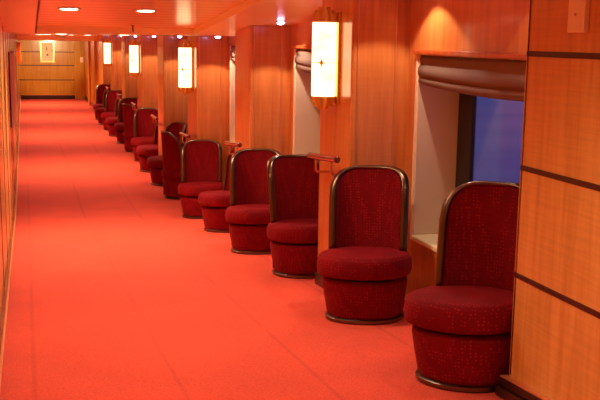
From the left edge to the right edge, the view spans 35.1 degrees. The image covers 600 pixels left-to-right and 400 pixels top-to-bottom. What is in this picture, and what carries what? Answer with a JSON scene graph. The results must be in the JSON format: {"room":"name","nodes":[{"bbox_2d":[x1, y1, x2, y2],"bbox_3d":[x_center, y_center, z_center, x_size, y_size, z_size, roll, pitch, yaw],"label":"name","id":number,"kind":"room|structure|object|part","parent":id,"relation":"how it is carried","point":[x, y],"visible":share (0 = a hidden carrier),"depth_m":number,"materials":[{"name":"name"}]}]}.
{"room":"ship interior","nodes":[
{"label":"ship interior","id":0,"kind":"room"},
{"bbox_2d":[0,17,19,312],"bbox_3d":[-4.470,-2.043,14.605,0.103,3.320,35.200,-2,10,-16],"label":"wall","id":1,"kind":"structure","parent":0,"point":[8,135],"depth_m":8.27,"materials":[{"name":"brown wood"}]},
{"bbox_2d":[0,96,20,391],"bbox_3d":[-4.422,-1.015,14.781,0.028,1.156,35.170,-2,10,-16],"label":"baseboard","id":2,"kind":"structure","parent":1,"relation":"attached to","point":[13,216],"depth_m":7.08,"materials":[{"name":"brown wood"}]},
{"bbox_2d":[8,51,16,127],"bbox_3d":[-3.620,-1.436,11.993,0.063,0.880,1.815,-2,10,-16],"label":"framed board","id":3,"kind":"object","parent":1,"relation":"attached to","point":[12,62],"visible":0.97,"depth_m":11.16,"materials":[{"name":"beige wood"}]},
{"bbox_2d":[16,42,20,61],"bbox_3d":[-7.298,-3.839,24.662,0.106,0.500,0.600,-2,10,-16],"label":"wall box","id":4,"kind":"object","parent":1,"relation":"attached to","point":[18,44],"visible":0.95,"depth_m":24.38,"materials":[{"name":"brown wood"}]},
{"bbox_2d":[18,40,74,95],"bbox_3d":[-8.103,-4.471,31.760,2.700,2.275,0.104,-2,10,-16],"label":"wall","id":5,"kind":"structure","parent":0,"point":[36,77],"depth_m":31.65,"materials":[{"name":"brown wood"}]},
{"bbox_2d":[40,42,53,61],"bbox_3d":[-8.389,-4.911,31.534,0.440,0.670,0.030,-2,10,-16],"label":"framed print","id":6,"kind":"object","parent":5,"relation":"attached to","point":[46,48],"visible":1,"depth_m":31.53,"materials":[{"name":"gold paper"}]},
{"bbox_2d":[21,95,74,98],"bbox_3d":[-8.270,-3.447,31.823,2.090,0.130,0.030,-2,10,-16],"label":"baseboard","id":7,"kind":"structure","parent":5,"relation":"attached to","point":[22,96],"depth_m":31.76,"materials":[{"name":"brown wood"}]},
{"bbox_2d":[74,41,84,98],"bbox_3d":[-7.402,-4.369,31.884,0.330,1.955,0.090,-2,10,-16],"label":"wall","id":8,"kind":"structure","parent":5,"relation":"attached to","point":[79,69],"depth_m":31.85,"materials":[{"name":"brown wood"}]},
{"bbox_2d":[0,0,322,40],"bbox_3d":[-3.090,-3.113,14.874,2.970,1.354,35.300,-2,10,-16],"label":"ceiling","id":9,"kind":"structure","parent":0,"point":[23,18],"depth_m":8.05,"materials":[{"name":"brown"}]},
{"bbox_2d":[56,35,64,39],"bbox_3d":[-6.492,-4.409,25.770,0.220,0.110,0.120,-2,10,-16],"label":"spotlight","id":10,"kind":"object","parent":9,"relation":"attached to","point":[57,36],"visible":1,"depth_m":25.74,"materials":[{"name":"beige"}]},
{"bbox_2d":[57,7,80,10],"bbox_3d":[-1.846,-1.528,7.592,0.186,0.023,0.185,-1,10,-10],"label":"recessed light","id":11,"kind":"object","parent":9,"relation":"in","point":[58,8],"visible":1,"depth_m":7.54,"materials":[{"name":"white glass"}]},
{"bbox_2d":[134,9,156,11],"bbox_3d":[-1.260,-1.547,7.759,0.186,0.023,0.185,-1,10,-10],"label":"recessed light","id":12,"kind":"object","parent":9,"relation":"in","point":[136,10],"visible":1,"depth_m":7.71,"materials":[{"name":"white glass"}]},
{"bbox_2d":[0,99,503,399],"bbox_3d":[-3.271,-0.941,15.172,2.650,1.196,35.250,-2,10,-16],"label":"floor","id":13,"kind":"structure","parent":0,"point":[115,294],"depth_m":5.89,"materials":[{"name":"red carpet"}]},
{"bbox_2d":[93,84,110,119],"bbox_3d":[-4.993,-2.497,24.230,0.572,0.889,0.570,2,10,4],"label":"tub chair","id":14,"kind":"object","parent":13,"relation":"on","point":[100,89],"visible":0.37,"depth_m":24.35,"materials":[{"name":"red fabric"}]},
{"bbox_2d":[93,104,102,109],"bbox_3d":[-4.995,-2.385,24.243,0.556,0.136,0.544,2,10,4],"label":"seat cushion","id":15,"kind":"object","parent":14,"relation":"on","point":[95,106],"depth_m":24.03,"materials":[{"name":"red fabric"}]},
{"bbox_3d":[-4.982,-2.539,24.385,0.476,0.830,0.225,2,10,4],"label":"backrest","id":16,"kind":"part","parent":14,"relation":"part of","materials":[{"name":"red fabric"}]},
{"bbox_2d":[96,87,110,124],"bbox_3d":[-4.646,-2.276,22.956,0.572,0.889,0.570,7,11,33],"label":"tub chair","id":17,"kind":"object","parent":13,"relation":"on","point":[100,110],"visible":0.16,"depth_m":22.85,"materials":[{"name":"red fabric"}]},
{"bbox_2d":[96,107,104,113],"bbox_3d":[-4.650,-2.164,22.971,0.556,0.136,0.544,7,11,33],"label":"seat cushion","id":18,"kind":"object","parent":17,"relation":"on","point":[100,110],"depth_m":22.76,"materials":[{"name":"red fabric"}]},
{"bbox_2d":[101,90,121,130],"bbox_3d":[-4.233,-2.038,21.585,0.572,0.889,0.570,2,10,9],"label":"tub chair","id":19,"kind":"object","parent":13,"relation":"on","point":[110,97],"visible":0.38,"depth_m":21.71,"materials":[{"name":"red fabric"}]},
{"bbox_2d":[101,112,114,118],"bbox_3d":[-4.236,-1.925,21.599,0.556,0.136,0.544,2,10,9],"label":"seat cushion","id":20,"kind":"object","parent":19,"relation":"on","point":[104,115],"depth_m":21.37,"materials":[{"name":"red fabric"}]},
{"bbox_3d":[-4.208,-2.079,21.739,0.476,0.830,0.225,2,10,9],"label":"backrest","id":21,"kind":"part","parent":19,"relation":"part of","materials":[{"name":"red fabric"}]},
{"bbox_2d":[106,94,121,136],"bbox_3d":[-3.864,-1.816,20.308,0.572,0.889,0.570,9,12,38],"label":"tub chair","id":22,"kind":"object","parent":13,"relation":"on","point":[110,121],"visible":0.2,"depth_m":20.19,"materials":[{"name":"red fabric"}]},
{"bbox_2d":[106,117,117,123],"bbox_3d":[-3.869,-1.704,20.323,0.556,0.136,0.544,9,12,38],"label":"seat cushion","id":23,"kind":"object","parent":22,"relation":"on","point":[109,120],"depth_m":20.09,"materials":[{"name":"red fabric"}]},
{"bbox_3d":[-3.762,-1.851,20.429,0.476,0.830,0.225,9,12,38],"label":"backrest","id":24,"kind":"part","parent":22,"relation":"part of","materials":[{"name":"red fabric"}]},
{"bbox_2d":[110,35,121,89],"bbox_3d":[-4.202,-2.749,22.185,0.412,2.155,0.664,-2,10,-16],"label":"pillar","id":25,"kind":"structure","parent":13,"relation":"on","point":[116,50],"depth_m":21.80,"materials":[{"name":"brown wood"}]},
{"bbox_2d":[104,39,111,66],"bbox_3d":[-4.451,-3.400,21.963,0.172,0.651,0.172,-2,10,-16],"label":"wall lamp","id":26,"kind":"object","parent":25,"relation":"attached to","point":[107,43],"visible":1,"depth_m":21.91,"materials":[{"name":"white glass"}]},
{"bbox_3d":[-4.456,-3.394,21.967,0.156,0.470,0.156,-2,10,-16],"label":"lamp shade","id":27,"kind":"part","parent":26,"relation":"part of","materials":[{"name":"white glass"}]},
{"bbox_2d":[114,98,136,143],"bbox_3d":[-3.430,-1.584,18.973,0.572,0.889,0.570,2,10,6],"label":"tub chair","id":28,"kind":"object","parent":13,"relation":"on","point":[119,127],"visible":0.37,"depth_m":19.05,"materials":[{"name":"red fabric"}]},
{"bbox_2d":[114,122,123,130],"bbox_3d":[-3.432,-1.471,18.987,0.556,0.136,0.544,2,10,6],"label":"seat cushion","id":29,"kind":"object","parent":28,"relation":"on","point":[119,126],"depth_m":18.77,"materials":[{"name":"red fabric"}]},
{"bbox_3d":[-3.413,-1.625,19.128,0.476,0.830,0.225,2,10,6],"label":"backrest","id":30,"kind":"part","parent":28,"relation":"part of","materials":[{"name":"red fabric"}]},
{"bbox_2d":[121,35,136,97],"bbox_3d":[-3.434,-2.292,19.552,0.412,2.155,0.664,-2,10,-16],"label":"pillar","id":31,"kind":"structure","parent":13,"relation":"on","point":[129,83],"depth_m":19.21,"materials":[{"name":"brown wood"}]},
{"bbox_2d":[122,103,135,151],"bbox_3d":[-3.009,-1.351,17.635,0.570,0.889,0.572,-6,12,-34],"label":"tub chair","id":32,"kind":"object","parent":13,"relation":"on","point":[128,112],"visible":0.61,"depth_m":17.41,"materials":[{"name":"red fabric"}]},
{"bbox_2d":[123,131,133,137],"bbox_3d":[-3.006,-1.239,17.656,0.544,0.136,0.556,-6,12,-34],"label":"seat cushion","id":33,"kind":"object","parent":32,"relation":"on","point":[126,134],"depth_m":17.42,"materials":[{"name":"red fabric"}]},
{"bbox_2d":[131,108,157,161],"bbox_3d":[-2.621,-1.121,16.311,0.572,0.889,0.570,0,10,-4],"label":"tub chair","id":34,"kind":"object","parent":13,"relation":"on","point":[144,128],"visible":0.56,"depth_m":16.44,"materials":[{"name":"red fabric"}]},
{"bbox_2d":[131,136,153,145],"bbox_3d":[-2.622,-1.008,16.325,0.556,0.136,0.544,0,10,-4],"label":"seat cushion","id":35,"kind":"object","parent":34,"relation":"on","point":[137,140],"depth_m":16.09,"materials":[{"name":"red fabric"}]},
{"bbox_3d":[-2.632,-1.163,16.466,0.476,0.830,0.225,0,10,-4],"label":"backrest","id":36,"kind":"part","parent":34,"relation":"part of","materials":[{"name":"red fabric"}]},
{"bbox_2d":[136,120,157,172],"bbox_3d":[-2.314,-0.904,15.060,0.570,0.889,0.572,-4,11,-26],"label":"tub chair","id":37,"kind":"object","parent":13,"relation":"on","point":[144,151],"visible":0.26,"depth_m":14.91,"materials":[{"name":"red fabric"}]},
{"bbox_2d":[136,145,157,155],"bbox_3d":[-2.320,-0.792,15.077,0.544,0.136,0.556,-4,11,-26],"label":"seat cushion","id":38,"kind":"object","parent":37,"relation":"on","point":[142,150],"depth_m":14.83,"materials":[{"name":"red fabric"}]},
{"bbox_3d":[-2.169,-0.929,15.127,0.225,0.830,0.476,-4,11,-26],"label":"backrest","id":39,"kind":"part","parent":37,"relation":"part of","materials":[{"name":"red fabric"}]},
{"bbox_2d":[137,35,157,108],"bbox_3d":[-2.667,-1.835,16.919,0.412,2.155,0.664,-2,10,-16],"label":"pillar","id":40,"kind":"structure","parent":13,"relation":"on","point":[147,82],"depth_m":16.54,"materials":[{"name":"brown wood"}]},
{"bbox_2d":[129,40,139,76],"bbox_3d":[-2.916,-2.486,16.698,0.172,0.651,0.172,-2,10,-16],"label":"wall lamp","id":41,"kind":"object","parent":40,"relation":"attached to","point":[134,64],"visible":1,"depth_m":16.64,"materials":[{"name":"white glass"}]},
{"bbox_3d":[-2.921,-2.479,16.702,0.156,0.470,0.156,-2,10,-16],"label":"lamp shade","id":42,"kind":"part","parent":41,"relation":"part of","materials":[{"name":"white glass"}]},
{"bbox_3d":[-2.916,-2.760,16.654,0.158,0.097,0.158,-2,10,-16],"label":"crown","id":43,"kind":"part","parent":41,"relation":"part of","materials":[{"name":"gold metal"}]},
{"bbox_3d":[-2.843,-2.487,16.723,0.018,0.590,0.140,-2,10,-16],"label":"plate","id":44,"kind":"part","parent":41,"relation":"part of","materials":[{"name":"glass"}]},
{"bbox_2d":[147,122,186,185],"bbox_3d":[-1.918,-0.669,13.704,0.570,0.889,0.572,-7,12,-40],"label":"tub chair","id":45,"kind":"object","parent":13,"relation":"on","point":[155,163],"visible":0.38,"depth_m":13.60,"materials":[{"name":"red fabric"}]},
{"bbox_2d":[147,155,162,167],"bbox_3d":[-1.924,-0.557,13.720,0.544,0.136,0.556,-7,12,-40],"label":"seat cushion","id":46,"kind":"object","parent":45,"relation":"on","point":[153,161],"depth_m":13.51,"materials":[{"name":"red fabric"}]},
{"bbox_3d":[-1.795,-0.699,13.804,0.225,0.830,0.476,-7,12,-40],"label":"backrest","id":47,"kind":"part","parent":45,"relation":"part of","materials":[{"name":"red fabric"}]},
{"bbox_2d":[161,130,180,199],"bbox_3d":[-1.564,-0.478,12.610,0.570,0.889,0.572,-3,10,-24],"label":"tub chair","id":48,"kind":"object","parent":13,"relation":"on","point":[171,152],"visible":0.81,"depth_m":12.39,"materials":[{"name":"red fabric"}]},
{"bbox_2d":[161,169,180,179],"bbox_3d":[-1.561,-0.367,12.630,0.544,0.136,0.556,-3,10,-24],"label":"seat cushion","id":49,"kind":"object","parent":48,"relation":"on","point":[167,174],"depth_m":12.38,"materials":[{"name":"red fabric"}]},
{"bbox_2d":[157,35,187,155],"bbox_3d":[-1.899,-1.378,14.287,0.412,2.155,0.664,-2,10,-16],"label":"pillar","id":50,"kind":"structure","parent":13,"relation":"on","point":[172,104],"depth_m":13.95,"materials":[{"name":"brown wood"}]},
{"bbox_2d":[151,114,163,126],"bbox_3d":[-2.119,-1.179,14.133,0.132,0.147,0.595,-2,10,-16],"label":"handrail","id":51,"kind":"object","parent":50,"relation":"attached to","point":[152,115],"visible":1,"depth_m":13.99,"materials":[{"name":"brown wood"}]},
{"bbox_2d":[178,139,223,218],"bbox_3d":[-1.140,-0.235,11.052,0.558,0.889,0.589,1,10,1],"label":"tub chair","id":52,"kind":"object","parent":13,"relation":"on","point":[201,159],"visible":0.84,"depth_m":11.16,"materials":[{"name":"red fabric"}]},
{"bbox_2d":[178,181,223,195],"bbox_3d":[-1.142,-0.135,11.048,0.556,0.136,0.544,-1,6,-5],"label":"seat cushion","id":53,"kind":"object","parent":52,"relation":"on","point":[185,188],"depth_m":10.83,"materials":[{"name":"red fabric"}]},
{"bbox_3d":[-1.157,-0.280,11.198,0.476,0.830,0.225,-1,6,-5],"label":"backrest","id":54,"kind":"part","parent":52,"relation":"part of","materials":[{"name":"red fabric"}]},
{"bbox_2d":[188,36,227,182],"bbox_3d":[-1.131,-0.921,11.654,0.412,2.153,0.664,-2,10,-16],"label":"pillar","id":55,"kind":"structure","parent":13,"relation":"on","point":[208,101],"depth_m":11.29,"materials":[{"name":"brown wood"}]},
{"bbox_2d":[179,132,190,142],"bbox_3d":[-1.351,-0.736,11.498,0.132,0.163,0.596,-2,10,-16],"label":"handrail","id":56,"kind":"object","parent":55,"relation":"attached to","point":[182,134],"visible":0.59,"depth_m":11.37,"materials":[{"name":"brown wood"}]},
{"bbox_3d":[-1.393,-0.783,11.478,0.044,0.044,0.595,-2,8,-16],"label":"rail","id":57,"kind":"part","parent":56,"relation":"part of","materials":[{"name":"brown wood"}]},
{"bbox_2d":[178,39,192,93],"bbox_3d":[-1.380,-1.601,11.428,0.172,0.651,0.172,-2,10,-16],"label":"wall lamp","id":58,"kind":"object","parent":55,"relation":"attached to","point":[185,47],"visible":1,"depth_m":11.37,"materials":[{"name":"white glass"}]},
{"bbox_3d":[-1.385,-1.594,11.432,0.156,0.470,0.156,-2,10,-16],"label":"lamp shade","id":59,"kind":"part","parent":58,"relation":"part of","materials":[{"name":"white glass"}]},
{"bbox_3d":[-1.381,-1.875,11.384,0.158,0.097,0.158,-2,10,-16],"label":"crown","id":60,"kind":"part","parent":58,"relation":"part of","materials":[{"name":"gold metal"}]},
{"bbox_3d":[-1.307,-1.602,11.453,0.018,0.590,0.140,-2,10,-16],"label":"plate","id":61,"kind":"part","parent":58,"relation":"part of","materials":[{"name":"gold metal"}]},
{"bbox_2d":[198,147,234,232],"bbox_3d":[-0.763,-0.124,9.792,0.561,0.908,0.555,-4,11,-25],"label":"tub chair","id":62,"kind":"object","parent":13,"relation":"on","point":[214,204],"visible":0.34,"depth_m":9.62,"materials":[{"name":"red fabric"}]},
{"bbox_2d":[198,190,229,206],"bbox_3d":[-0.773,-0.019,9.807,0.544,0.136,0.556,-3,6,-26],"label":"seat cushion","id":63,"kind":"object","parent":62,"relation":"on","point":[220,198],"depth_m":9.56,"materials":[{"name":"red fabric"}]},
{"bbox_3d":[-0.625,-0.155,9.868,0.225,0.830,0.476,-3,6,-26],"label":"backrest","id":64,"kind":"part","parent":62,"relation":"part of","materials":[{"name":"red fabric"}]},
{"bbox_2d":[225,148,281,254],"bbox_3d":[-0.374,0.019,8.329,0.556,0.889,0.595,1,10,-1],"label":"tub chair","id":65,"kind":"object","parent":13,"relation":"on","point":[248,213],"visible":0.68,"depth_m":8.38,"materials":[{"name":"red fabric"}]},
{"bbox_2d":[225,204,270,223],"bbox_3d":[-0.376,0.117,8.321,0.556,0.136,0.544,0,5,-1],"label":"seat cushion","id":66,"kind":"object","parent":65,"relation":"on","point":[236,213],"depth_m":8.08,"materials":[{"name":"red fabric"}]},
{"bbox_3d":[-0.380,-0.026,8.474,0.476,0.830,0.225,0,5,-1],"label":"backrest","id":67,"kind":"part","parent":65,"relation":"part of","materials":[{"name":"red fabric"}]},
{"bbox_2d":[235,25,290,154],"bbox_3d":[-0.362,-0.596,8.999,0.412,2.072,0.664,-2,10,-16],"label":"pillar","id":68,"kind":"structure","parent":13,"relation":"on","point":[262,53],"depth_m":8.64,"materials":[{"name":"brown wood"}]},
{"bbox_2d":[224,141,241,154],"bbox_3d":[-0.581,-0.476,8.832,0.132,0.181,0.596,-2,10,-16],"label":"handrail","id":69,"kind":"object","parent":68,"relation":"attached to","point":[229,143],"visible":0.61,"depth_m":8.74,"materials":[{"name":"brown wood"}]},
{"bbox_3d":[-0.622,-0.520,8.813,0.044,0.044,0.595,-2,6,-16],"label":"rail","id":70,"kind":"part","parent":69,"relation":"part of","materials":[{"name":"brown wood"}]},
{"bbox_2d":[267,154,319,278],"bbox_3d":[0.023,0.128,7.144,0.558,0.887,0.597,-4,11,-29],"label":"tub chair","id":71,"kind":"object","parent":13,"relation":"on","point":[293,180],"visible":0.78,"depth_m":7.12,"materials":[{"name":"red fabric"}]},
{"bbox_2d":[267,218,317,243],"bbox_3d":[0.033,0.225,7.139,0.556,0.136,0.544,-3,6,-24],"label":"seat cushion","id":72,"kind":"object","parent":71,"relation":"on","point":[280,230],"depth_m":6.91,"materials":[{"name":"red fabric"}]},
{"bbox_2d":[315,0,410,287],"bbox_3d":[0.409,-0.361,6.329,0.412,2.093,0.664,-2,10,-16],"label":"pillar","id":73,"kind":"structure","parent":13,"relation":"on","point":[368,125],"depth_m":5.98,"materials":[{"name":"brown wood"}]},
{"bbox_2d":[307,152,340,175],"bbox_3d":[0.190,-0.231,6.164,0.132,0.181,0.596,-2,10,-16],"label":"handrail","id":74,"kind":"object","parent":73,"relation":"attached to","point":[316,156],"visible":0.84,"depth_m":6.11,"materials":[{"name":"brown wood"}]},
{"bbox_3d":[0.149,-0.275,6.144,0.044,0.044,0.595,-2,6,-16],"label":"rail","id":75,"kind":"part","parent":74,"relation":"part of","materials":[{"name":"brown wood"}]},
{"bbox_2d":[311,7,340,108],"bbox_3d":[0.159,-0.913,6.125,0.172,0.651,0.172,-2,10,-16],"label":"wall lamp","id":76,"kind":"object","parent":73,"relation":"attached to","point":[326,25],"visible":1,"depth_m":6.07,"materials":[{"name":"white glass"}]},
{"bbox_3d":[0.154,-0.907,6.128,0.156,0.470,0.156,-2,10,-16],"label":"lamp shade","id":77,"kind":"part","parent":76,"relation":"part of","materials":[{"name":"white glass"}]},
{"bbox_3d":[0.158,-1.187,6.081,0.158,0.097,0.158,-2,10,-16],"label":"crown","id":78,"kind":"part","parent":76,"relation":"part of","materials":[{"name":"gold metal"}]},
{"bbox_3d":[0.232,-0.914,6.150,0.018,0.590,0.140,-2,10,-16],"label":"plate","id":79,"kind":"part","parent":76,"relation":"part of","materials":[{"name":"gold metal"}]},
{"bbox_2d":[317,165,411,324],"bbox_3d":[0.386,0.265,5.625,0.558,0.893,0.594,2,10,9],"label":"tub chair","id":80,"kind":"object","parent":13,"relation":"on","point":[365,266],"visible":0.99,"depth_m":5.62,"materials":[{"name":"red fabric"}]},
{"bbox_2d":[317,246,411,280],"bbox_3d":[0.381,0.365,5.619,0.556,0.136,0.544,1,6,16],"label":"seat cushion","id":81,"kind":"object","parent":80,"relation":"on","point":[336,263],"depth_m":5.42,"materials":[{"name":"red fabric"}]},
{"bbox_3d":[0.425,0.222,5.765,0.476,0.830,0.225,1,6,16],"label":"backrest","id":82,"kind":"part","parent":80,"relation":"part of","materials":[{"name":"red fabric"}]},
{"bbox_2d":[404,180,519,392],"bbox_3d":[0.773,0.383,4.300,0.574,0.902,0.555,-8,13,-43],"label":"tub chair","id":83,"kind":"object","parent":13,"relation":"on","point":[461,323],"visible":0.74,"depth_m":4.27,"materials":[{"name":"red fabric"}]},
{"bbox_2d":[404,285,513,334],"bbox_3d":[0.760,0.486,4.308,0.556,0.136,0.544,5,7,44],"label":"seat cushion","id":84,"kind":"object","parent":83,"relation":"on","point":[436,309],"depth_m":4.12,"materials":[{"name":"red fabric"}]},
{"bbox_3d":[0.875,0.346,4.415,0.476,0.830,0.225,5,7,44],"label":"backrest","id":85,"kind":"part","parent":83,"relation":"part of","materials":[{"name":"red fabric"}]},
{"bbox_2d":[84,0,599,399],"bbox_3d":[-2.028,-2.047,15.316,0.753,3.169,35.200,-2,10,-16],"label":"wall","id":86,"kind":"structure","parent":0,"point":[555,348],"depth_m":3.72,"materials":[{"name":"brown wood"}]},
{"bbox_2d":[87,41,90,104],"bbox_3d":[-6.492,-3.919,29.265,0.070,1.970,0.500,-2,10,-16],"label":"trim","id":87,"kind":"structure","parent":86,"relation":"attached to","point":[88,42],"depth_m":29.09,"materials":[{"name":"brown wood"}]},
{"bbox_2d":[93,41,96,109],"bbox_3d":[-5.774,-3.492,26.803,0.070,1.970,0.500,-2,10,-16],"label":"trim","id":88,"kind":"structure","parent":86,"relation":"attached to","point":[94,42],"depth_m":26.59,"materials":[{"name":"brown wood"}]},
{"bbox_2d":[229,45,234,141],"bbox_3d":[-0.428,-1.089,10.362,0.320,1.160,1.860,-2,10,-16],"label":"window","id":89,"kind":"structure","parent":86,"relation":"in","point":[232,63],"depth_m":11.18,"materials":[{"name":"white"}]},
{"bbox_3d":[-0.567,-1.084,10.323,0.016,1.160,1.860,-2,10,-16],"label":"architrave","id":90,"kind":"part","parent":89,"relation":"part of","materials":[{"name":"brown"}]},
{"bbox_2d":[230,45,234,61],"bbox_3d":[-0.548,-1.554,10.247,0.045,0.208,1.772,-2,10,-16],"label":"blind","id":91,"kind":"object","parent":89,"relation":"attached to","point":[232,53],"visible":0.15,"depth_m":10.96,"materials":[{"name":"beige fabric"}]},
{"bbox_2d":[292,45,311,48],"bbox_3d":[0.200,-1.213,7.588,0.030,0.030,1.880,-2,10,-16],"label":"trim","id":92,"kind":"structure","parent":86,"relation":"attached to","point":[293,46],"depth_m":8.18,"materials":[{"name":"brown wood"}]},
{"bbox_2d":[292,49,320,154],"bbox_3d":[0.339,-0.632,7.730,0.320,1.160,1.860,-2,10,-16],"label":"window","id":93,"kind":"structure","parent":86,"relation":"in","point":[306,116],"depth_m":8.56,"materials":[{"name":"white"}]},
{"bbox_3d":[0.201,-0.627,7.690,0.016,1.160,1.860,-2,10,-16],"label":"architrave","id":94,"kind":"part","parent":93,"relation":"part of","materials":[{"name":"brown wood"}]},
{"bbox_2d":[295,49,311,72],"bbox_3d":[0.220,-1.097,7.614,0.045,0.208,1.772,-2,10,-16],"label":"blind","id":95,"kind":"object","parent":93,"relation":"attached to","point":[303,59],"visible":0.25,"depth_m":8.19,"materials":[{"name":"beige fabric"}]},
{"bbox_2d":[410,55,476,252],"bbox_3d":[1.107,-0.174,5.097,0.320,1.160,1.860,-2,10,-16],"label":"window","id":96,"kind":"structure","parent":86,"relation":"in","point":[444,121],"depth_m":5.92,"materials":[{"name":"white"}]},
{"bbox_3d":[0.969,-0.170,5.058,0.016,1.160,1.860,-2,10,-16],"label":"architrave","id":97,"kind":"part","parent":96,"relation":"part of","materials":[{"name":"brown wood"}]},
{"bbox_3d":[1.084,0.377,5.186,0.290,0.038,1.776,-2,10,-16],"label":"sill","id":98,"kind":"part","parent":96,"relation":"part of","materials":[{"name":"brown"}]},
{"bbox_2d":[418,55,525,101],"bbox_3d":[0.987,-0.640,4.982,0.045,0.208,1.772,-2,10,-16],"label":"blind","id":99,"kind":"object","parent":96,"relation":"attached to","point":[503,79],"visible":0.64,"depth_m":5.08,"materials":[{"name":"beige fabric"}]},
{"bbox_3d":[0.998,-0.736,4.968,0.026,0.011,1.772,-2,10,-16],"label":"head rail","id":100,"kind":"part","parent":99,"relation":"part of","materials":[{"name":"brown wood"}]},
{"bbox_2d":[413,50,526,59],"bbox_3d":[0.967,-0.756,4.956,0.030,0.030,1.880,-2,10,-16],"label":"trim","id":101,"kind":"structure","parent":86,"relation":"attached to","point":[518,56],"depth_m":5.05,"materials":[{"name":"brown wood"}]},
{"bbox_2d":[495,374,552,399],"bbox_3d":[1.835,1.042,1.407,0.425,0.527,5.710,-2,10,-16],"label":"baseboard","id":102,"kind":"structure","parent":86,"relation":"attached to","point":[506,390],"depth_m":3.97,"materials":[{"name":"brown wood"}]},
{"bbox_2d":[567,0,589,32],"bbox_3d":[1.012,-0.840,3.417,0.026,0.470,0.110,-2,10,-16],"label":"wall plate","id":103,"kind":"object","parent":86,"relation":"attached to","point":[578,10],"visible":1,"depth_m":3.43,"materials":[{"name":"beige"}]},
{"label":"outside","id":104,"kind":"structure","parent":0,"visible":0},
{"bbox_2d":[473,96,523,182],"bbox_3d":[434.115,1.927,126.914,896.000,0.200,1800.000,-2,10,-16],"label":"sea","id":105,"kind":"structure","parent":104,"point":[499,123],"depth_m":158.91,"materials":[{"name":"blue liquid"}]}
]}

